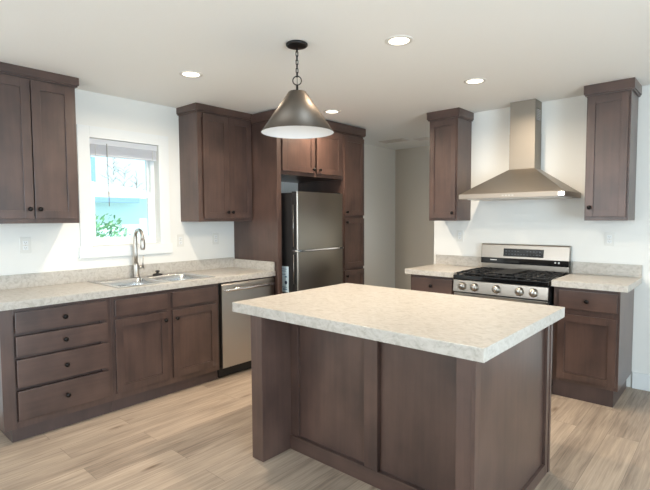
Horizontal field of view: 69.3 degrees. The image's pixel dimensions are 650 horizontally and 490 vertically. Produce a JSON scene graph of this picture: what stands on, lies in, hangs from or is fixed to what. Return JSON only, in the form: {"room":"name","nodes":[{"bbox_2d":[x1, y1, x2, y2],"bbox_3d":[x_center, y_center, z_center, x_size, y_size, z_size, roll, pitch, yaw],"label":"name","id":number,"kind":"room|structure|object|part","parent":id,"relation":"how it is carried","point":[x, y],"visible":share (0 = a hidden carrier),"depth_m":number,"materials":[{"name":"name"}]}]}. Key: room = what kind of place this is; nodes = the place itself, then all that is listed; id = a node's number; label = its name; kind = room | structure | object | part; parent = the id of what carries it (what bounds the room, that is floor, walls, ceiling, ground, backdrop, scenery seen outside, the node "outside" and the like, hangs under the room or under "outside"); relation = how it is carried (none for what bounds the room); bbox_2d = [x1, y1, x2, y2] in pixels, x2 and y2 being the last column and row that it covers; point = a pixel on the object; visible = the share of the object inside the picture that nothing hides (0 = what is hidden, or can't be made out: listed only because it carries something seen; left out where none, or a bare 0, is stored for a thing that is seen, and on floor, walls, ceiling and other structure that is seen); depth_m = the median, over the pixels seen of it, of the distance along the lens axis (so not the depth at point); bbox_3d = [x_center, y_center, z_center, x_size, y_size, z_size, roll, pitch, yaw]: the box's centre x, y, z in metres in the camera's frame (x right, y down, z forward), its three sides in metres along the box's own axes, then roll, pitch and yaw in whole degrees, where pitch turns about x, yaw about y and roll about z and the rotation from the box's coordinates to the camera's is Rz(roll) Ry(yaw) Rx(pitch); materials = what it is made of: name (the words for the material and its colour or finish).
{"room":"kitchen","nodes":[
{"label":"kitchen","id":0,"kind":"room"},
{"bbox_2d":[0,89,394,287],"bbox_3d":[-2.115,-0.082,3.809,0.156,2.600,9.900,3,4,41],"label":"wall","id":1,"kind":"structure","parent":0,"point":[54,246],"depth_m":4.39,"materials":[{"name":"white paint"}]},
{"bbox_2d":[19,237,30,252],"bbox_3d":[-2.255,0.003,3.540,0.008,0.118,0.074,3,4,41],"label":"wall outlet","id":2,"kind":"object","parent":1,"relation":"attached to","point":[25,243],"visible":1,"depth_m":3.54,"materials":[{"name":"white plastic"}]},
{"bbox_2d":[0,62,78,223],"bbox_3d":[-2.141,-0.691,3.369,0.352,1.071,0.639,3,4,41],"label":"upper cabinet","id":3,"kind":"object","parent":1,"relation":"attached to","point":[39,168],"visible":1,"depth_m":3.29,"materials":[{"name":"brown wood"}]},
{"bbox_3d":[-2.135,-0.655,3.177,0.009,0.845,0.156,3,4,41],"label":"panel","id":4,"kind":"part","parent":3,"relation":"part of","materials":[{"name":"brown wood"}]},
{"bbox_3d":[-2.132,-0.655,3.175,0.020,0.953,0.266,3,4,41],"label":"door","id":5,"kind":"part","parent":3,"relation":"part of","materials":[{"name":"brown wood"}]},
{"bbox_3d":[-2.154,-1.192,3.350,0.324,0.069,0.639,3,4,41],"label":"crown molding","id":6,"kind":"part","parent":3,"relation":"part of","materials":[{"name":"brown wood"}]},
{"bbox_3d":[-1.948,-0.668,3.383,0.020,0.953,0.273,3,4,41],"label":"door","id":7,"kind":"part","parent":3,"relation":"part of","materials":[{"name":"brown wood"}]},
{"bbox_3d":[-1.951,-0.668,3.385,0.009,0.845,0.163,3,4,41],"label":"panel","id":8,"kind":"part","parent":3,"relation":"part of","materials":[{"name":"brown wood"}]},
{"bbox_2d":[0,257,233,289],"bbox_3d":[-1.729,0.233,4.133,0.019,0.103,2.284,3,4,41],"label":"backsplash","id":9,"kind":"structure","parent":1,"relation":"attached to","point":[7,282],"depth_m":3.95,"materials":[{"name":"stone"}]},
{"bbox_2d":[76,124,172,258],"bbox_3d":[-1.777,-0.452,4.153,0.162,1.083,0.834,3,4,41],"label":"window","id":10,"kind":"structure","parent":1,"relation":"in","point":[91,246],"depth_m":4.10,"materials":[{"name":"white paint"}]},
{"bbox_3d":[-1.828,-0.652,4.182,0.023,0.433,0.538,3,4,41],"label":"sash","id":11,"kind":"part","parent":10,"relation":"part of","materials":[{"name":"white plastic"}]},
{"bbox_3d":[-1.802,-0.255,4.184,0.025,0.430,0.538,3,4,41],"label":"sash","id":12,"kind":"part","parent":10,"relation":"part of","materials":[{"name":"white plastic"}]},
{"bbox_2d":[89,138,156,205],"bbox_3d":[-1.750,-0.616,4.115,0.054,0.559,0.597,3,4,41],"label":"window blind","id":13,"kind":"object","parent":10,"relation":"attached to","point":[98,147],"visible":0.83,"depth_m":4.07,"materials":[{"name":"white plastic"}]},
{"bbox_3d":[-1.755,-0.764,4.111,0.038,0.015,0.585,3,4,41],"label":"rail","id":14,"kind":"part","parent":13,"relation":"part of","materials":[{"name":"white plastic"}]},
{"bbox_3d":[-1.815,-0.454,4.183,0.065,0.898,0.609,3,4,41],"label":"frame","id":15,"kind":"part","parent":10,"relation":"part of","materials":[{"name":"white plastic"}]},
{"bbox_2d":[177,234,183,246],"bbox_3d":[-1.389,-0.043,4.517,0.008,0.118,0.074,3,4,41],"label":"wall outlet","id":16,"kind":"object","parent":1,"relation":"attached to","point":[180,237],"visible":1,"depth_m":4.51,"materials":[{"name":"white plastic"}]},
{"bbox_2d":[176,102,251,221],"bbox_3d":[-1.054,-0.766,4.594,0.352,1.071,0.649,3,4,41],"label":"upper cabinet","id":17,"kind":"object","parent":1,"relation":"attached to","point":[215,152],"visible":1,"depth_m":4.44,"materials":[{"name":"brown wood"}]},
{"bbox_3d":[-1.068,-1.267,4.575,0.324,0.069,0.649,3,4,41],"label":"crown molding","id":18,"kind":"part","parent":17,"relation":"part of","materials":[{"name":"brown wood"}]},
{"bbox_3d":[-1.023,-0.731,4.426,0.020,0.961,0.286,3,4,41],"label":"door","id":19,"kind":"part","parent":17,"relation":"part of","materials":[{"name":"brown wood"}]},
{"bbox_3d":[-1.026,-0.731,4.428,0.009,0.853,0.176,3,4,41],"label":"panel","id":20,"kind":"part","parent":17,"relation":"part of","materials":[{"name":"brown wood"}]},
{"bbox_3d":[-0.960,-0.731,4.528,0.020,1.007,0.627,3,4,41],"label":"frame","id":21,"kind":"part","parent":17,"relation":"part of","materials":[{"name":"brown wood"}]},
{"bbox_3d":[-0.836,-0.744,4.638,0.020,0.961,0.276,3,4,41],"label":"door","id":22,"kind":"part","parent":17,"relation":"part of","materials":[{"name":"brown wood"}]},
{"bbox_3d":[-0.838,-0.744,4.640,0.009,0.853,0.165,3,4,41],"label":"panel","id":23,"kind":"part","parent":17,"relation":"part of","materials":[{"name":"brown wood"}]},
{"bbox_2d":[212,233,218,244],"bbox_3d":[-1.121,-0.065,4.820,0.008,0.118,0.074,3,4,41],"label":"wall outlet","id":24,"kind":"object","parent":1,"relation":"attached to","point":[215,236],"visible":1,"depth_m":4.81,"materials":[{"name":"white plastic"}]},
{"bbox_2d":[251,120,343,182],"bbox_3d":[-0.364,-1.018,5.064,0.748,0.608,0.950,3,4,41],"label":"upper cabinet","id":25,"kind":"object","parent":1,"relation":"attached to","point":[314,159],"visible":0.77,"depth_m":4.89,"materials":[{"name":"brown wood"}]},
{"bbox_3d":[-0.376,-1.274,5.059,0.719,0.096,0.950,3,4,41],"label":"crown molding","id":26,"kind":"part","parent":25,"relation":"part of","materials":[{"name":"brown wood"}]},
{"bbox_3d":[-0.262,-0.953,4.680,0.020,0.449,0.461,3,4,41],"label":"door","id":27,"kind":"part","parent":25,"relation":"part of","materials":[{"name":"brown wood"}]},
{"bbox_3d":[-0.264,-0.953,4.683,0.009,0.341,0.350,3,4,41],"label":"panel","id":28,"kind":"part","parent":25,"relation":"part of","materials":[{"name":"brown wood"}]},
{"bbox_3d":[-0.129,-0.959,4.860,0.020,0.511,0.950,3,4,41],"label":"frame","id":29,"kind":"part","parent":25,"relation":"part of","materials":[{"name":"brown wood"}]},
{"bbox_3d":[0.044,-0.974,5.025,0.020,0.449,0.401,3,4,41],"label":"door","id":30,"kind":"part","parent":25,"relation":"part of","materials":[{"name":"brown wood"}]},
{"bbox_3d":[0.042,-0.974,5.028,0.009,0.341,0.291,3,4,41],"label":"panel","id":31,"kind":"part","parent":25,"relation":"part of","materials":[{"name":"brown wood"}]},
{"bbox_2d":[0,0,649,149],"bbox_3d":[0.553,-1.270,1.371,7.400,0.280,9.900,3,4,41],"label":"ceiling","id":32,"kind":"structure","parent":0,"point":[541,50],"depth_m":2.94,"materials":[{"name":"white paint"}]},
{"bbox_2d":[179,70,202,77],"bbox_3d":[-0.969,-1.235,3.403,0.168,0.006,0.168,3,4,41],"label":"recessed light","id":33,"kind":"object","parent":32,"relation":"in","point":[190,74],"visible":1,"depth_m":3.40,"materials":[{"name":"white plastic"}]},
{"bbox_2d":[182,72,199,76],"bbox_3d":[-0.969,-1.236,3.403,0.121,0.003,0.121,3,4,41],"label":"diffuser","id":34,"kind":"object","parent":33,"relation":"attached to","point":[185,74],"depth_m":3.40,"materials":[{"name":"beige plastic"}]},
{"bbox_2d":[261,40,333,138],"bbox_3d":[-0.167,-0.943,2.833,0.442,0.528,0.442,3,4,41],"label":"pendant light","id":35,"kind":"object","parent":32,"relation":"hanging from","point":[296,116],"visible":1,"depth_m":2.76,"materials":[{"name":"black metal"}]},
{"bbox_3d":[-0.167,-0.800,2.842,0.442,0.241,0.442,3,4,41],"label":"lamp shade","id":36,"kind":"part","parent":35,"relation":"part of","materials":[{"name":"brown metal"}]},
{"bbox_2d":[324,110,340,113],"bbox_3d":[0.069,-1.309,4.621,0.168,0.006,0.168,3,4,41],"label":"recessed light","id":37,"kind":"object","parent":32,"relation":"in","point":[325,111],"visible":1,"depth_m":4.61,"materials":[{"name":"white plastic"}]},
{"bbox_2d":[379,138,409,143],"bbox_3d":[0.935,-1.410,6.374,0.380,0.010,0.180,3,4,41],"label":"ceiling vent","id":38,"kind":"object","parent":32,"relation":"in","point":[400,139],"visible":1,"depth_m":6.34,"materials":[{"name":"silver metal"}]},
{"bbox_2d":[385,35,412,45],"bbox_3d":[0.438,-1.207,2.781,0.168,0.006,0.168,3,4,41],"label":"recessed light","id":39,"kind":"object","parent":32,"relation":"in","point":[398,40],"visible":1,"depth_m":2.77,"materials":[{"name":"white plastic"}]},
{"bbox_2d":[389,37,408,44],"bbox_3d":[0.438,-1.208,2.781,0.121,0.003,0.121,3,4,41],"label":"diffuser","id":40,"kind":"object","parent":39,"relation":"attached to","point":[392,40],"depth_m":2.78,"materials":[{"name":"beige plastic"}]},
{"bbox_2d":[464,78,485,84],"bbox_3d":[1.153,-1.258,3.613,0.168,0.006,0.168,3,4,41],"label":"recessed light","id":41,"kind":"object","parent":32,"relation":"in","point":[472,81],"visible":1,"depth_m":3.61,"materials":[{"name":"white plastic"}]},
{"bbox_2d":[467,79,482,83],"bbox_3d":[1.153,-1.259,3.613,0.121,0.003,0.121,3,4,41],"label":"diffuser","id":42,"kind":"object","parent":41,"relation":"attached to","point":[469,81],"depth_m":3.62,"materials":[{"name":"beige plastic"}]},
{"bbox_2d":[0,368,649,489],"bbox_3d":[0.568,1.396,1.522,7.400,0.120,9.900,3,4,41],"label":"floor","id":43,"kind":"structure","parent":0,"point":[199,437],"depth_m":2.88,"materials":[{"name":"brown wood"}]},
{"bbox_2d":[0,297,112,442],"bbox_3d":[-1.997,0.813,3.370,0.668,0.863,0.684,3,4,41],"label":"base cabinet","id":44,"kind":"object","parent":43,"relation":"on","point":[56,359],"visible":0.94,"depth_m":3.14,"materials":[{"name":"brown wood"}]},
{"bbox_3d":[-1.762,0.479,3.175,0.020,0.136,0.576,3,4,41],"label":"drawer","id":45,"kind":"part","parent":44,"relation":"part of","materials":[{"name":"brown wood"}]},
{"bbox_3d":[-1.761,0.633,3.184,0.020,0.128,0.576,3,4,41],"label":"drawer","id":46,"kind":"part","parent":44,"relation":"part of","materials":[{"name":"brown wood"}]},
{"bbox_3d":[-1.760,0.808,3.194,0.020,0.180,0.576,3,4,41],"label":"drawer","id":47,"kind":"part","parent":44,"relation":"part of","materials":[{"name":"brown wood"}]},
{"bbox_3d":[-1.759,1.016,3.206,0.020,0.192,0.576,3,4,41],"label":"drawer","id":48,"kind":"part","parent":44,"relation":"part of","materials":[{"name":"brown wood"}]},
{"bbox_2d":[0,257,275,310],"bbox_3d":[-1.487,0.268,3.936,0.645,0.153,2.308,3,4,41],"label":"countertop","id":49,"kind":"structure","parent":44,"relation":"on","point":[19,291],"depth_m":3.73,"materials":[{"name":"stone"}]},
{"bbox_2d":[133,228,144,276],"bbox_3d":[-1.594,0.067,4.077,0.176,0.428,0.093,3,4,41],"label":"faucet","id":50,"kind":"object","parent":49,"relation":"on","point":[136,267],"visible":1,"depth_m":4.09,"materials":[{"name":"silver metal"}]},
{"bbox_2d":[87,272,215,287],"bbox_3d":[-1.452,0.377,3.986,0.555,0.183,0.862,3,4,41],"label":"sink","id":51,"kind":"object","parent":49,"relation":"in","point":[177,276],"visible":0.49,"depth_m":4.02,"materials":[{"name":"silver metal"}]},
{"bbox_3d":[-1.566,0.388,3.808,0.420,0.182,0.373,3,4,41],"label":"bowl","id":52,"kind":"part","parent":51,"relation":"part of","materials":[{"name":"silver metal"}]},
{"bbox_3d":[-1.288,0.369,4.122,0.420,0.182,0.373,3,4,41],"label":"bowl","id":53,"kind":"part","parent":51,"relation":"part of","materials":[{"name":"silver metal"}]},
{"bbox_2d":[110,283,219,411],"bbox_3d":[-1.458,0.775,3.977,0.668,0.863,0.940,3,4,41],"label":"base cabinet","id":54,"kind":"object","parent":43,"relation":"on","point":[164,342],"visible":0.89,"depth_m":3.73,"materials":[{"name":"brown wood"}]},
{"bbox_3d":[-1.397,0.454,3.587,0.020,0.124,0.420,3,4,41],"label":"false drawer","id":55,"kind":"part","parent":54,"relation":"part of","materials":[{"name":"brown wood"}]},
{"bbox_3d":[-1.395,0.811,3.607,0.020,0.547,0.420,3,4,41],"label":"door","id":56,"kind":"part","parent":54,"relation":"part of","materials":[{"name":"brown wood"}]},
{"bbox_3d":[-1.398,0.811,3.610,0.009,0.439,0.309,3,4,41],"label":"panel","id":57,"kind":"part","parent":54,"relation":"part of","materials":[{"name":"brown wood"}]},
{"bbox_3d":[-1.089,0.432,3.935,0.020,0.122,0.424,3,4,41],"label":"false drawer","id":58,"kind":"part","parent":54,"relation":"part of","materials":[{"name":"brown wood"}]},
{"bbox_3d":[-1.087,0.791,3.955,0.020,0.550,0.424,3,4,41],"label":"door","id":59,"kind":"part","parent":54,"relation":"part of","materials":[{"name":"brown wood"}]},
{"bbox_3d":[-1.090,0.791,3.957,0.009,0.442,0.313,3,4,41],"label":"panel","id":60,"kind":"part","parent":54,"relation":"part of","materials":[{"name":"brown wood"}]},
{"bbox_2d":[218,277,274,377],"bbox_3d":[-0.915,0.733,4.552,0.684,0.852,0.633,3,4,41],"label":"dishwasher","id":61,"kind":"object","parent":43,"relation":"on","point":[234,327],"visible":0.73,"depth_m":4.25,"materials":[{"name":"silver metal"}]},
{"bbox_3d":[-0.681,0.385,4.331,0.064,0.035,0.576,3,4,41],"label":"handle","id":62,"kind":"part","parent":61,"relation":"part of","materials":[{"name":"silver metal"}]},
{"bbox_2d":[234,109,281,294],"bbox_3d":[-0.694,-0.071,4.745,0.739,2.458,0.050,3,4,41],"label":"panel","id":63,"kind":"object","parent":43,"relation":"on","point":[259,239],"visible":0.39,"depth_m":4.64,"materials":[{"name":"brown wood"}]},
{"bbox_3d":[-0.574,-1.245,4.573,0.410,0.096,0.039,3,4,41],"label":"crown molding","id":64,"kind":"part","parent":63,"relation":"part of","materials":[{"name":"brown wood"}]},
{"bbox_2d":[281,191,342,293],"bbox_3d":[-0.326,0.296,5.016,0.802,1.690,0.694,3,4,41],"label":"refrigerator","id":65,"kind":"object","parent":43,"relation":"on","point":[311,222],"visible":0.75,"depth_m":4.63,"materials":[{"name":"silver metal"}]},
{"bbox_3d":[-0.289,-0.183,4.499,0.026,0.405,0.005,3,4,41],"label":"pocket handle","id":66,"kind":"part","parent":65,"relation":"part of","materials":[{"name":"black"}]},
{"bbox_3d":[-0.287,0.236,4.523,0.026,0.285,0.005,3,4,41],"label":"pocket handle","id":67,"kind":"part","parent":65,"relation":"part of","materials":[{"name":"black"}]},
{"bbox_3d":[-0.059,-0.247,4.750,0.078,0.558,0.688,3,4,41],"label":"door","id":68,"kind":"part","parent":65,"relation":"part of","materials":[{"name":"silver metal"}]},
{"bbox_3d":[-0.055,0.572,4.796,0.078,1.040,0.688,3,4,41],"label":"door","id":69,"kind":"part","parent":65,"relation":"part of","materials":[{"name":"silver metal"}]},
{"bbox_2d":[298,124,365,284],"bbox_3d":[0.090,-0.125,5.624,0.748,2.458,0.404,3,4,41],"label":"pantry cabinet","id":70,"kind":"object","parent":43,"relation":"on","point":[351,186],"visible":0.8,"depth_m":5.37,"materials":[{"name":"brown wood"}]},
{"bbox_3d":[0.318,-0.112,5.408,0.020,2.269,0.382,3,4,41],"label":"frame","id":71,"kind":"part","parent":70,"relation":"part of","materials":[{"name":"brown wood"}]},
{"bbox_3d":[0.335,-0.026,5.402,0.020,0.558,0.360,3,4,41],"label":"door","id":72,"kind":"part","parent":70,"relation":"part of","materials":[{"name":"brown wood"}]},
{"bbox_3d":[0.331,-0.777,5.359,0.020,0.883,0.360,3,4,41],"label":"door","id":73,"kind":"part","parent":70,"relation":"part of","materials":[{"name":"brown wood"}]},
{"bbox_3d":[0.338,0.633,5.439,0.020,0.702,0.360,3,4,41],"label":"door","id":74,"kind":"part","parent":70,"relation":"part of","materials":[{"name":"brown wood"}]},
{"bbox_3d":[0.336,0.633,5.442,0.009,0.594,0.250,3,4,41],"label":"panel","id":75,"kind":"part","parent":70,"relation":"part of","materials":[{"name":"brown wood"}]},
{"bbox_3d":[0.332,-0.026,5.404,0.009,0.450,0.250,3,4,41],"label":"panel","id":76,"kind":"part","parent":70,"relation":"part of","materials":[{"name":"brown wood"}]},
{"bbox_3d":[0.328,-0.777,5.362,0.009,0.775,0.250,3,4,41],"label":"panel","id":77,"kind":"part","parent":70,"relation":"part of","materials":[{"name":"brown wood"}]},
{"bbox_3d":[0.073,-1.305,5.566,0.719,0.096,0.404,3,4,41],"label":"crown molding","id":78,"kind":"part","parent":70,"relation":"part of","materials":[{"name":"brown wood"}]},
{"bbox_2d":[251,315,552,489],"bbox_3d":[0.413,0.840,2.703,1.381,0.857,0.998,3,4,41],"label":"kitchen island","id":79,"kind":"object","parent":43,"relation":"on","point":[385,416],"visible":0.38,"depth_m":2.46,"materials":[{"name":"brown wood"}]},
{"bbox_3d":[0.244,0.808,2.504,1.198,0.768,0.017,3,4,41],"label":"frame","id":80,"kind":"part","parent":79,"relation":"part of","materials":[{"name":"brown wood"}]},
{"bbox_3d":[0.243,1.237,2.524,1.198,0.088,0.027,3,4,41],"label":"rail","id":81,"kind":"part","parent":79,"relation":"part of","materials":[{"name":"brown wood"}]},
{"bbox_2d":[232,283,564,362],"bbox_3d":[0.395,0.378,2.764,1.580,0.058,1.115,3,4,41],"label":"island countertop","id":82,"kind":"structure","parent":79,"relation":"on","point":[477,329],"depth_m":2.46,"materials":[{"name":"stone"}]},
{"bbox_3d":[0.923,0.863,2.253,0.020,0.857,0.998,3,4,41],"label":"frame","id":83,"kind":"part","parent":79,"relation":"part of","materials":[{"name":"brown wood"}]},
{"bbox_2d":[411,274,455,294],"bbox_3d":[1.196,0.714,4.669,0.466,0.878,0.641,3,4,41],"label":"base cabinet","id":84,"kind":"object","parent":43,"relation":"on","point":[435,284],"visible":0.21,"depth_m":4.42,"materials":[{"name":"brown wood"}]},
{"bbox_2d":[405,255,481,277],"bbox_3d":[1.182,0.200,4.654,0.516,0.149,0.634,3,4,41],"label":"countertop","id":85,"kind":"structure","parent":84,"relation":"on","point":[446,265],"depth_m":4.73,"materials":[{"name":"stone"}]},
{"bbox_2d":[453,243,571,382],"bbox_3d":[1.656,0.593,4.202,0.802,1.167,0.713,3,4,41],"label":"gas range","id":86,"kind":"object","parent":43,"relation":"on","point":[524,273],"visible":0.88,"depth_m":4.15,"materials":[{"name":"silver metal"}]},
{"bbox_3d":[1.209,0.364,4.157,0.072,0.072,0.044,3,4,41],"label":"control knob","id":87,"kind":"part","parent":86,"relation":"part of","materials":[{"name":"silver metal"}]},
{"bbox_3d":[1.293,0.368,4.084,0.072,0.072,0.044,3,4,41],"label":"control knob","id":88,"kind":"part","parent":86,"relation":"part of","materials":[{"name":"silver metal"}]},
{"bbox_3d":[1.436,0.375,3.957,0.072,0.072,0.044,3,4,41],"label":"control knob","id":89,"kind":"part","parent":86,"relation":"part of","materials":[{"name":"silver metal"}]},
{"bbox_3d":[1.472,0.684,3.999,0.794,0.496,0.041,3,4,41],"label":"oven door","id":90,"kind":"part","parent":86,"relation":"part of","materials":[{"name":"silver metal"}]},
{"bbox_3d":[1.468,0.373,3.978,0.802,0.101,0.054,3,4,41],"label":"control panel","id":91,"kind":"part","parent":86,"relation":"part of","materials":[{"name":"silver metal"}]},
{"bbox_2d":[453,267,565,286],"bbox_3d":[1.649,0.267,4.177,0.802,0.068,0.603,3,4,41],"label":"cooktop","id":92,"kind":"object","parent":86,"relation":"in","point":[501,276],"depth_m":4.06,"materials":[{"name":"black metal"}]},
{"bbox_3d":[1.578,0.381,3.831,0.072,0.072,0.044,3,4,41],"label":"control knob","id":93,"kind":"part","parent":86,"relation":"part of","materials":[{"name":"silver metal"}]},
{"bbox_3d":[1.865,0.063,4.412,0.798,0.134,0.072,3,4,41],"label":"panel","id":94,"kind":"part","parent":86,"relation":"part of","materials":[{"name":"silver metal"}]},
{"bbox_3d":[1.661,0.385,3.758,0.072,0.072,0.044,3,4,41],"label":"control knob","id":95,"kind":"part","parent":86,"relation":"part of","materials":[{"name":"silver metal"}]},
{"bbox_2d":[552,286,633,407],"bbox_3d":[2.170,0.758,3.808,0.453,0.878,0.641,3,4,41],"label":"base cabinet","id":96,"kind":"object","parent":43,"relation":"on","point":[592,363],"visible":0.79,"depth_m":3.59,"materials":[{"name":"brown wood"}]},
{"bbox_3d":[1.992,0.799,3.598,0.298,0.406,0.009,3,4,41],"label":"panel","id":97,"kind":"part","parent":96,"relation":"part of","materials":[{"name":"brown wood"}]},
{"bbox_3d":[1.990,0.799,3.595,0.404,0.511,0.020,3,4,41],"label":"door","id":98,"kind":"part","parent":96,"relation":"part of","materials":[{"name":"brown wood"}]},
{"bbox_3d":[1.991,0.428,3.572,0.397,0.142,0.020,3,4,41],"label":"drawer","id":99,"kind":"part","parent":96,"relation":"part of","materials":[{"name":"brown wood"}]},
{"bbox_2d":[551,262,641,292],"bbox_3d":[2.185,0.245,3.768,0.514,0.149,0.634,3,4,41],"label":"countertop","id":100,"kind":"structure","parent":96,"relation":"on","point":[585,275],"depth_m":3.83,"materials":[{"name":"stone"}]},
{"bbox_2d":[395,146,433,289],"bbox_3d":[3.758,-0.184,5.052,7.000,2.600,0.150,3,4,41],"label":"wall","id":101,"kind":"structure","parent":0,"point":[414,232],"depth_m":7.10,"materials":[{"name":"beige paint"}]},
{"bbox_2d":[434,85,649,386],"bbox_3d":[3.253,-0.082,3.309,5.443,2.600,0.120,3,4,41],"label":"wall","id":102,"kind":"structure","parent":0,"point":[560,222],"depth_m":4.20,"materials":[{"name":"white paint"}]},
{"bbox_2d":[427,107,473,220],"bbox_3d":[1.247,-0.783,4.721,0.344,1.076,0.356,3,4,41],"label":"upper cabinet","id":103,"kind":"object","parent":102,"relation":"attached to","point":[450,129],"visible":1,"depth_m":4.62,"materials":[{"name":"brown wood"}]},
{"bbox_3d":[1.158,-0.738,4.623,0.180,0.850,0.009,3,4,41],"label":"panel","id":104,"kind":"part","parent":103,"relation":"part of","materials":[{"name":"brown wood"}]},
{"bbox_3d":[1.156,-0.738,4.620,0.278,0.948,0.020,3,4,41],"label":"door","id":105,"kind":"part","parent":103,"relation":"part of","materials":[{"name":"brown wood"}]},
{"bbox_3d":[1.169,-0.738,4.635,0.301,0.995,0.020,3,4,41],"label":"frame","id":106,"kind":"part","parent":103,"relation":"part of","materials":[{"name":"brown wood"}]},
{"bbox_3d":[1.254,-1.280,4.704,0.344,0.084,0.328,3,4,41],"label":"crown molding","id":107,"kind":"part","parent":103,"relation":"part of","materials":[{"name":"brown wood"}]},
{"bbox_2d":[436,255,481,266],"bbox_3d":[1.387,0.161,4.881,0.513,0.100,0.018,3,4,41],"label":"backsplash","id":108,"kind":"structure","parent":102,"relation":"attached to","point":[440,259],"depth_m":4.87,"materials":[{"name":"stone"}]},
{"bbox_2d":[457,230,462,240],"bbox_3d":[1.396,-0.096,4.869,0.070,0.115,0.008,3,4,41],"label":"wall outlet","id":109,"kind":"object","parent":102,"relation":"attached to","point":[459,232],"visible":1,"depth_m":4.87,"materials":[{"name":"white plastic"}]},
{"bbox_2d":[459,99,580,200],"bbox_3d":[1.727,-0.851,4.183,0.892,0.886,0.519,3,4,41],"label":"range hood","id":110,"kind":"object","parent":102,"relation":"attached to","point":[524,179],"visible":1,"depth_m":4.20,"materials":[{"name":"silver metal"}]},
{"bbox_2d":[572,262,641,277],"bbox_3d":[2.388,0.206,3.997,0.512,0.100,0.018,3,4,41],"label":"backsplash","id":111,"kind":"structure","parent":102,"relation":"attached to","point":[626,270],"depth_m":3.98,"materials":[{"name":"stone"}]},
{"bbox_2d":[605,232,614,245],"bbox_3d":[2.406,-0.049,3.976,0.070,0.115,0.008,3,4,41],"label":"wall outlet","id":112,"kind":"object","parent":102,"relation":"attached to","point":[609,236],"visible":1,"depth_m":3.97,"materials":[{"name":"white plastic"}]},
{"bbox_2d":[584,77,641,220],"bbox_3d":[2.302,-0.736,3.789,0.346,1.076,0.356,3,4,41],"label":"upper cabinet","id":113,"kind":"object","parent":102,"relation":"attached to","point":[612,106],"visible":1,"depth_m":3.68,"materials":[{"name":"brown wood"}]},
{"bbox_3d":[2.213,-0.696,3.690,0.178,0.846,0.009,3,4,41],"label":"panel","id":114,"kind":"part","parent":113,"relation":"part of","materials":[{"name":"brown wood"}]},
{"bbox_3d":[2.211,-0.696,3.688,0.276,0.944,0.020,3,4,41],"label":"door","id":115,"kind":"part","parent":113,"relation":"part of","materials":[{"name":"brown wood"}]},
{"bbox_3d":[2.309,-1.232,3.771,0.346,0.084,0.328,3,4,41],"label":"crown molding","id":116,"kind":"part","parent":113,"relation":"part of","materials":[{"name":"brown wood"}]},
{"bbox_2d":[632,372,649,390],"bbox_3d":[3.858,1.180,2.761,3.481,0.136,0.014,3,4,41],"label":"baseboard","id":117,"kind":"structure","parent":102,"relation":"attached to","point":[641,381],"depth_m":3.87,"materials":[{"name":"white paint"}]},
{"label":"outside","id":118,"kind":"structure","parent":0,"visible":0},
{"bbox_3d":[-11.281,1.159,16.357,29.600,0.200,40.000,3,4,41],"label":"ground","id":119,"kind":"structure","parent":118,"visible":0},
{"bbox_2d":[98,158,122,185],"bbox_3d":[-7.748,-1.221,17.352,1.604,4.401,1.038,3,4,41],"label":"bare tree","id":120,"kind":"object","parent":119,"relation":"on","point":[112,168],"visible":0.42,"depth_m":17.38,"materials":[{"name":"grey plant"}]},
{"bbox_2d":[95,213,130,236],"bbox_3d":[-3.010,0.571,6.495,0.867,2.010,0.787,3,4,41],"label":"leafy shrub","id":121,"kind":"object","parent":119,"relation":"on","point":[98,228],"visible":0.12,"depth_m":6.42,"materials":[{"name":"green plant"}]},
{"bbox_2d":[91,157,147,236],"bbox_3d":[-8.202,-0.651,10.895,7.320,4.000,8.080,3,4,41],"label":"neighbor house","id":122,"kind":"structure","parent":119,"relation":"on","point":[133,211],"depth_m":10.27,"materials":[{"name":"teal"}]},
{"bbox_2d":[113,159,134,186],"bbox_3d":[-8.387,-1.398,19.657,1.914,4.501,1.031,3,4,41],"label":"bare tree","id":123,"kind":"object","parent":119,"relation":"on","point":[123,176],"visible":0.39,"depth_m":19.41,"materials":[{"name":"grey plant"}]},
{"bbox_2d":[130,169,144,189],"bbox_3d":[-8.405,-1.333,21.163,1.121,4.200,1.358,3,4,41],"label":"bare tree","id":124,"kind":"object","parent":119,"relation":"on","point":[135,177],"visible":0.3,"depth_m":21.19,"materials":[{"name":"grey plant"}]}
]}

